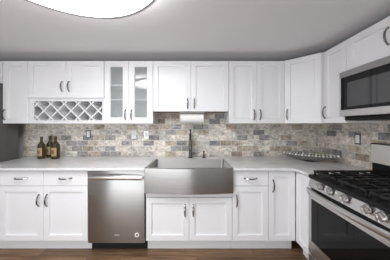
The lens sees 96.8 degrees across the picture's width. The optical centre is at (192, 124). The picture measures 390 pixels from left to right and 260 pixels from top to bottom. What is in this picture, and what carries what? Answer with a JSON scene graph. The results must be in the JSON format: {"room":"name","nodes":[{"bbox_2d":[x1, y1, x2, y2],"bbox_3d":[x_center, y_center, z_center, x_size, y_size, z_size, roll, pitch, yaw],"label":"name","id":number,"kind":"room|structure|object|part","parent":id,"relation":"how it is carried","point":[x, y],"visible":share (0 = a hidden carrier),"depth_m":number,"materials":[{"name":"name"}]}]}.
{"room":"kitchen","nodes":[
{"label":"kitchen","id":0,"kind":"room"},
{"bbox_2d":[0,221,307,259],"bbox_3d":[-0.770,1.370,0.650,5.160,0.080,3.700,0,0,0],"label":"floor","id":1,"kind":"structure","parent":0,"point":[295,252],"depth_m":1.79,"materials":[{"name":"brown wood"}]},
{"bbox_2d":[0,241,6,247],"bbox_3d":[-2.143,0.896,2.071,0.273,0.867,0.634,0,0,0],"label":"base cabinet","id":2,"kind":"object","parent":1,"relation":"on","point":[3,244],"visible":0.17,"depth_m":1.86,"materials":[{"name":"white wood"}]},
{"bbox_2d":[0,84,17,161],"bbox_3d":[-2.743,0.422,1.852,0.915,1.815,0.826,0,0,0],"label":"refrigerator","id":3,"kind":"object","parent":1,"relation":"on","point":[8,132],"visible":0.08,"depth_m":2.13,"materials":[{"name":"grey metal"}]},
{"bbox_2d":[0,171,91,247],"bbox_3d":[-1.548,0.896,2.065,0.915,0.867,0.646,0,0,0],"label":"base cabinet","id":4,"kind":"object","parent":1,"relation":"on","point":[39,209],"visible":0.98,"depth_m":1.79,"materials":[{"name":"white wood"}]},
{"bbox_3d":[-1.776,0.553,1.800,0.454,0.150,0.020,0,0,0],"label":"drawer","id":5,"kind":"part","parent":4,"relation":"part of","materials":[{"name":"white paint"}]},
{"bbox_3d":[-1.776,0.916,1.800,0.454,0.565,0.020,0,0,0],"label":"door","id":6,"kind":"part","parent":4,"relation":"part of","materials":[{"name":"white paint"}]},
{"bbox_3d":[-1.319,0.553,1.800,0.454,0.150,0.020,0,0,0],"label":"drawer","id":7,"kind":"part","parent":4,"relation":"part of","materials":[{"name":"white paint"}]},
{"bbox_3d":[-1.319,0.916,1.800,0.454,0.565,0.020,0,0,0],"label":"door","id":8,"kind":"part","parent":4,"relation":"part of","materials":[{"name":"white paint"}]},
{"bbox_2d":[0,157,369,175],"bbox_3d":[-0.286,0.450,1.976,3.971,0.025,0.826,0,0,0],"label":"countertop","id":9,"kind":"structure","parent":4,"relation":"on","point":[26,163],"depth_m":1.91,"materials":[{"name":"stone"}]},
{"bbox_2d":[37,137,45,158],"bbox_3d":[-1.966,0.294,2.244,0.082,0.285,0.084,0,0,6],"label":"glass bottle","id":10,"kind":"object","parent":9,"relation":"on","point":[41,147],"visible":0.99,"depth_m":2.22,"materials":[{"name":"glass"}]},
{"bbox_2d":[46,136,52,157],"bbox_3d":[-1.942,0.292,2.349,0.078,0.290,0.080,0,0,9],"label":"glass bottle","id":11,"kind":"object","parent":9,"relation":"on","point":[48,145],"visible":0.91,"depth_m":2.32,"materials":[{"name":"glass"}]},
{"bbox_2d":[51,136,59,158],"bbox_3d":[-1.775,0.292,2.234,0.092,0.290,0.094,0,0,2],"label":"glass bottle","id":12,"kind":"object","parent":9,"relation":"on","point":[55,146],"visible":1,"depth_m":2.20,"materials":[{"name":"glass"}]},
{"bbox_2d":[145,159,232,194],"bbox_3d":[-0.041,0.564,1.971,0.896,0.252,0.520,0,0,0],"label":"farmhouse sink","id":13,"kind":"object","parent":9,"relation":"in","point":[162,176],"visible":1,"depth_m":1.73,"materials":[{"name":"metal"}]},
{"bbox_2d":[146,159,231,168],"bbox_3d":[-0.041,0.562,2.005,0.896,0.248,0.453,0,0,0],"label":"basin","id":14,"kind":"object","parent":13,"relation":"in","point":[156,163],"depth_m":2.21,"materials":[{"name":"metal"}]},
{"bbox_2d":[188,129,199,157],"bbox_3d":[0.013,0.243,2.262,0.157,0.387,0.156,0,0,0],"label":"kitchen faucet","id":15,"kind":"object","parent":9,"relation":"on","point":[190,134],"visible":1,"depth_m":2.29,"materials":[{"name":"silver metal"}]},
{"bbox_2d":[282,151,341,161],"bbox_3d":[1.395,0.387,2.075,0.600,0.101,0.185,0,0,36],"label":"tray","id":16,"kind":"object","parent":9,"relation":"on","point":[306,157],"visible":1,"depth_m":2.04,"materials":[{"name":"silver metal"}]},
{"bbox_2d":[87,170,147,247],"bbox_3d":[-0.789,0.898,2.048,0.592,0.864,0.660,0,0,0],"label":"dishwasher","id":17,"kind":"object","parent":1,"relation":"on","point":[116,199],"visible":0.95,"depth_m":1.78,"materials":[{"name":"metal"}]},
{"bbox_3d":[-0.789,0.533,1.750,0.560,0.059,0.065,0,0,0],"label":"handle","id":18,"kind":"part","parent":17,"relation":"part of","materials":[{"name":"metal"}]},
{"bbox_2d":[146,193,231,247],"bbox_3d":[-0.041,1.011,2.071,0.892,0.638,0.634,0,0,0],"label":"base cabinet","id":19,"kind":"object","parent":1,"relation":"on","point":[172,221],"visible":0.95,"depth_m":1.80,"materials":[{"name":"white wood"}]},
{"bbox_3d":[-0.264,0.975,1.800,0.443,0.447,0.020,0,0,0],"label":"door","id":20,"kind":"part","parent":19,"relation":"part of","materials":[{"name":"white paint"}]},
{"bbox_3d":[-0.041,0.719,1.800,0.892,0.053,0.020,0,0,0],"label":"rail","id":21,"kind":"part","parent":19,"relation":"part of","materials":[{"name":"white paint"}]},
{"bbox_3d":[0.182,0.975,1.800,0.443,0.447,0.020,0,0,0],"label":"door","id":22,"kind":"part","parent":19,"relation":"part of","materials":[{"name":"white paint"}]},
{"bbox_2d":[231,170,267,247],"bbox_3d":[0.594,0.896,2.065,0.373,0.867,0.646,0,0,0],"label":"base cabinet","id":23,"kind":"object","parent":1,"relation":"on","point":[250,188],"visible":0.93,"depth_m":1.79,"materials":[{"name":"white wood"}]},
{"bbox_3d":[0.594,0.916,1.800,0.370,0.565,0.020,0,0,0],"label":"door","id":24,"kind":"part","parent":23,"relation":"part of","materials":[{"name":"white paint"}]},
{"bbox_3d":[0.594,0.553,1.800,0.370,0.150,0.020,0,0,0],"label":"drawer","id":25,"kind":"part","parent":23,"relation":"part of","materials":[{"name":"white paint"}]},
{"bbox_2d":[265,171,294,247],"bbox_3d":[0.921,0.896,2.071,0.278,0.867,0.634,0,0,0],"label":"base cabinet","id":26,"kind":"object","parent":1,"relation":"on","point":[281,184],"visible":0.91,"depth_m":1.80,"materials":[{"name":"white wood"}]},
{"bbox_2d":[296,172,311,259],"bbox_3d":[1.380,0.896,1.676,0.636,0.867,0.224,0,0,0],"label":"base cabinet","id":27,"kind":"object","parent":1,"relation":"on","point":[302,181],"visible":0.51,"depth_m":1.70,"materials":[{"name":"white wood"}]},
{"bbox_2d":[306,143,389,259],"bbox_3d":[1.339,0.745,1.179,0.719,1.170,0.757,0,0,0],"label":"gas range","id":28,"kind":"object","parent":1,"relation":"on","point":[349,210],"visible":1,"depth_m":1.23,"materials":[{"name":"silver metal"}]},
{"bbox_3d":[1.052,1.211,1.179,0.028,0.138,0.753,0,0,0],"label":"storage drawer","id":29,"kind":"part","parent":28,"relation":"part of","materials":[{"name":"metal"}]},
{"bbox_3d":[1.022,0.504,1.410,0.040,0.054,0.054,-13,0,0],"label":"knob","id":30,"kind":"part","parent":28,"relation":"part of","materials":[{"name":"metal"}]},
{"bbox_3d":[1.022,0.504,1.310,0.040,0.054,0.054,-13,0,0],"label":"knob","id":31,"kind":"part","parent":28,"relation":"part of","materials":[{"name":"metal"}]},
{"bbox_3d":[1.022,0.504,1.179,0.040,0.054,0.054,-13,0,0],"label":"knob","id":32,"kind":"part","parent":28,"relation":"part of","materials":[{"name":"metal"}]},
{"bbox_3d":[1.008,0.584,1.179,0.059,0.062,0.753,0,0,0],"label":"handle","id":33,"kind":"part","parent":28,"relation":"part of","materials":[{"name":"metal"}]},
{"bbox_3d":[1.061,0.510,1.179,0.052,0.070,0.755,0,0,0],"label":"control panel","id":34,"kind":"part","parent":28,"relation":"part of","materials":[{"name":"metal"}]},
{"bbox_3d":[1.052,0.863,1.179,0.029,0.535,0.753,0,0,0],"label":"oven door","id":35,"kind":"part","parent":28,"relation":"part of","materials":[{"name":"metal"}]},
{"bbox_2d":[309,174,389,213],"bbox_3d":[1.323,0.458,1.179,0.569,0.032,0.757,0,0,0],"label":"cooktop","id":36,"kind":"object","parent":28,"relation":"in","point":[382,206],"depth_m":1.16,"materials":[{"name":"black metal"}]},
{"bbox_3d":[1.022,0.504,1.030,0.040,0.054,0.054,-13,0,0],"label":"knob","id":37,"kind":"part","parent":28,"relation":"part of","materials":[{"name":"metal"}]},
{"bbox_3d":[1.600,0.247,1.177,0.020,0.165,0.751,0,0,0],"label":"backguard panel","id":38,"kind":"part","parent":28,"relation":"part of","materials":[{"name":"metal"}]},
{"bbox_3d":[1.022,0.504,0.947,0.040,0.054,0.054,-13,0,0],"label":"knob","id":39,"kind":"part","parent":28,"relation":"part of","materials":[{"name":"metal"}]},
{"bbox_2d":[18,124,295,220],"bbox_3d":[-0.770,0.235,2.450,4.960,2.190,0.100,0,0,0],"label":"wall","id":40,"kind":"structure","parent":0,"point":[20,126],"depth_m":2.40,"materials":[{"name":"paint"}]},
{"bbox_2d":[0,61,2,84],"bbox_3d":[-2.757,-0.634,2.211,0.955,0.268,0.355,0,0,0],"label":"upper cabinet","id":41,"kind":"object","parent":40,"relation":"attached to","point":[1,62],"visible":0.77,"depth_m":2.07,"materials":[{"name":"white wood"}]},
{"bbox_2d":[1,61,28,123],"bbox_3d":[-2.128,-0.393,2.211,0.300,0.750,0.355,0,0,0],"label":"upper cabinet","id":42,"kind":"object","parent":40,"relation":"attached to","point":[15,73],"visible":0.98,"depth_m":2.08,"materials":[{"name":"white wood"}]},
{"bbox_2d":[28,61,104,123],"bbox_3d":[-1.521,-0.393,2.211,0.910,0.750,0.355,0,0,0],"label":"wine rack cabinet","id":43,"kind":"object","parent":40,"relation":"attached to","point":[59,92],"visible":0.93,"depth_m":2.08,"materials":[{"name":"white wood"}]},
{"bbox_3d":[-1.748,-0.545,2.080,0.452,0.442,0.020,0,0,0],"label":"door","id":44,"kind":"part","parent":43,"relation":"part of","materials":[{"name":"white paint"}]},
{"bbox_3d":[-1.294,-0.545,2.080,0.452,0.442,0.020,0,0,0],"label":"door","id":45,"kind":"part","parent":43,"relation":"part of","materials":[{"name":"white paint"}]},
{"bbox_3d":[-1.508,-0.166,2.376,0.825,0.255,0.006,0,0,0],"label":"panel","id":46,"kind":"part","parent":43,"relation":"part of","materials":[{"name":"white paint"}]},
{"bbox_2d":[86,130,90,137],"bbox_3d":[-1.443,0.127,2.385,0.066,0.112,0.009,0,0,0],"label":"wall outlet","id":47,"kind":"object","parent":40,"relation":"attached to","point":[88,132],"visible":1,"depth_m":2.38,"materials":[{"name":"white plastic"}]},
{"bbox_2d":[104,61,157,123],"bbox_3d":[-0.771,-0.393,2.211,0.582,0.750,0.355,0,0,0],"label":"upper cabinet","id":48,"kind":"object","parent":40,"relation":"attached to","point":[128,85],"visible":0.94,"depth_m":2.07,"materials":[{"name":"white wood"}]},
{"bbox_3d":[-0.916,-0.393,2.080,0.288,0.747,0.020,0,0,0],"label":"door","id":49,"kind":"part","parent":48,"relation":"part of","materials":[{"name":"white paint"}]},
{"bbox_2d":[111,84,146,89],"bbox_3d":[-0.771,-0.490,2.250,0.546,0.018,0.260,0,0,0],"label":"shelf","id":50,"kind":"object","parent":48,"relation":"attached to","point":[113,86],"depth_m":2.19,"materials":[{"name":"white paint"}]},
{"bbox_2d":[111,99,146,102],"bbox_3d":[-0.771,-0.310,2.250,0.546,0.018,0.260,0,0,0],"label":"shelf","id":51,"kind":"object","parent":48,"relation":"attached to","point":[112,100],"depth_m":2.17,"materials":[{"name":"white paint"}]},
{"bbox_3d":[-0.625,-0.393,2.080,0.288,0.747,0.020,0,0,0],"label":"door","id":52,"kind":"part","parent":48,"relation":"part of","materials":[{"name":"white paint"}]},
{"bbox_2d":[132,131,135,138],"bbox_3d":[-0.815,0.135,2.385,0.066,0.112,0.009,0,0,0],"label":"wall outlet","id":53,"kind":"object","parent":40,"relation":"attached to","point":[133,132],"visible":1,"depth_m":2.38,"materials":[{"name":"white plastic"}]},
{"bbox_2d":[144,131,148,138],"bbox_3d":[-0.645,0.135,2.385,0.066,0.112,0.009,0,0,0],"label":"wall outlet","id":54,"kind":"object","parent":40,"relation":"attached to","point":[146,133],"visible":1,"depth_m":2.38,"materials":[{"name":"white plastic"}]},
{"bbox_2d":[23,113,315,156],"bbox_3d":[-0.323,0.083,2.395,4.045,0.706,0.010,0,0,0],"label":"backsplash","id":55,"kind":"structure","parent":40,"relation":"attached to","point":[169,137],"depth_m":2.39,"materials":[{"name":"stone"}]},
{"bbox_2d":[153,61,228,112],"bbox_3d":[-0.025,-0.465,2.211,0.905,0.606,0.355,0,0,0],"label":"upper cabinet","id":56,"kind":"object","parent":40,"relation":"attached to","point":[178,86],"visible":1,"depth_m":2.08,"materials":[{"name":"white wood"}]},
{"bbox_3d":[-0.251,-0.465,2.080,0.450,0.603,0.020,0,0,0],"label":"door","id":57,"kind":"part","parent":56,"relation":"part of","materials":[{"name":"white paint"}]},
{"bbox_3d":[0.202,-0.465,2.080,0.450,0.603,0.020,0,0,0],"label":"door","id":58,"kind":"part","parent":56,"relation":"part of","materials":[{"name":"white paint"}]},
{"bbox_3d":[-0.013,-0.119,2.185,0.311,0.085,0.040,0,0,0],"label":"towel holder","id":59,"kind":"object","parent":56,"relation":"attached to","visible":0},
{"bbox_2d":[180,113,203,122],"bbox_3d":[-0.013,-0.088,2.184,0.285,0.124,0.126,0,0,0],"label":"paper towel roll","id":60,"kind":"object","parent":59,"relation":"hanging from","point":[184,117],"visible":1,"depth_m":2.13,"materials":[{"name":"white paper"}]},
{"bbox_2d":[232,131,235,138],"bbox_3d":[0.565,0.135,2.385,0.066,0.112,0.009,0,0,0],"label":"wall outlet","id":61,"kind":"object","parent":40,"relation":"attached to","point":[233,132],"visible":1,"depth_m":2.38,"materials":[{"name":"plastic"}]},
{"bbox_2d":[224,61,284,123],"bbox_3d":[0.765,-0.393,2.211,0.668,0.750,0.355,0,0,0],"label":"upper cabinet","id":62,"kind":"object","parent":40,"relation":"attached to","point":[256,88],"visible":1,"depth_m":2.08,"materials":[{"name":"white wood"}]},
{"bbox_3d":[0.598,-0.393,2.080,0.331,0.747,0.020,0,0,0],"label":"door","id":63,"kind":"part","parent":62,"relation":"part of","materials":[{"name":"white paint"}]},
{"bbox_3d":[0.932,-0.393,2.080,0.331,0.747,0.020,0,0,0],"label":"door","id":64,"kind":"part","parent":62,"relation":"part of","materials":[{"name":"white paint"}]},
{"bbox_2d":[284,53,334,123],"bbox_3d":[1.394,-0.393,2.108,0.610,0.750,0.562,0,0,0],"label":"upper cabinet","id":65,"kind":"object","parent":40,"relation":"attached to","point":[304,76],"visible":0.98,"depth_m":1.94,"materials":[{"name":"white wood"}]},
{"bbox_3d":[1.231,-0.393,1.953,0.352,0.747,0.020,0,0,43],"label":"door","id":66,"kind":"part","parent":65,"relation":"part of","materials":[{"name":"white paint"}]},
{"bbox_2d":[0,0,389,60],"bbox_3d":[-0.770,-0.900,0.650,5.160,0.080,3.700,0,0,0],"label":"ceiling","id":67,"kind":"structure","parent":0,"point":[167,30],"depth_m":1.57,"materials":[{"name":"paint"}]},
{"bbox_2d":[25,0,155,18],"bbox_3d":[-0.637,-0.811,0.735,1.072,0.096,1.072,0,0,0],"label":"ceiling light","id":68,"kind":"object","parent":67,"relation":"attached to","point":[95,9],"visible":1,"depth_m":1.13,"materials":[{"name":"white"}]},
{"bbox_3d":[1.760,0.235,0.650,0.100,2.190,3.700,0,0,0],"label":"wall","id":69,"kind":"structure","parent":0,"visible":0},
{"bbox_2d":[322,40,380,122],"bbox_3d":[1.521,-0.393,1.696,0.355,0.750,0.272,0,0,0],"label":"upper cabinet","id":70,"kind":"object","parent":69,"relation":"attached to","point":[335,58],"visible":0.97,"depth_m":1.71,"materials":[{"name":"white wood"}]},
{"bbox_3d":[1.390,-0.393,1.696,0.020,0.747,0.269,0,0,0],"label":"door","id":71,"kind":"part","parent":70,"relation":"part of","materials":[{"name":"white paint"}]},
{"bbox_2d":[316,121,389,169],"bbox_3d":[1.705,0.083,1.500,0.010,0.706,1.800,0,0,0],"label":"backsplash","id":72,"kind":"structure","parent":69,"relation":"attached to","point":[335,139],"depth_m":1.85,"materials":[{"name":"stone"}]},
{"bbox_2d":[355,133,360,144],"bbox_3d":[1.695,0.144,1.782,0.009,0.112,0.066,0,0,0],"label":"wall outlet","id":73,"kind":"object","parent":69,"relation":"attached to","point":[357,136],"visible":1,"depth_m":1.77,"materials":[{"name":"white plastic"}]},
{"bbox_2d":[355,135,358,142],"bbox_3d":[1.693,0.144,1.782,0.004,0.084,0.042,0,0,0],"label":"socket","id":74,"kind":"object","parent":73,"relation":"attached to","point":[356,136],"depth_m":1.78,"materials":[{"name":"white plastic"}]},
{"bbox_2d":[347,16,389,69],"bbox_3d":[1.521,-0.621,1.177,0.355,0.295,0.762,0,0,0],"label":"upper cabinet","id":75,"kind":"object","parent":69,"relation":"attached to","point":[371,44],"visible":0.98,"depth_m":1.36,"materials":[{"name":"white wood"}]},
{"bbox_2d":[339,55,389,120],"bbox_3d":[1.484,-0.251,1.177,0.431,0.432,0.757,0,0,0],"label":"microwave","id":76,"kind":"object","parent":75,"relation":"attached to","point":[364,90],"visible":1,"depth_m":1.32,"materials":[{"name":"silver metal"}]},
{"bbox_3d":[1.331,-0.273,1.550,0.029,0.282,0.012,0,0,0],"label":"trim","id":77,"kind":"part","parent":76,"relation":"part of","materials":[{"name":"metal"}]},
{"bbox_3d":[1.331,-0.273,1.270,0.028,0.282,0.547,0,0,0],"label":"door","id":78,"kind":"part","parent":76,"relation":"part of","materials":[{"name":"black glass"}]},
{"bbox_3d":[1.362,-0.628,1.220,0.036,0.131,0.016,0,0,0],"label":"handle","id":79,"kind":"part","parent":75,"relation":"part of","materials":[{"name":"silver metal"}]}
]}

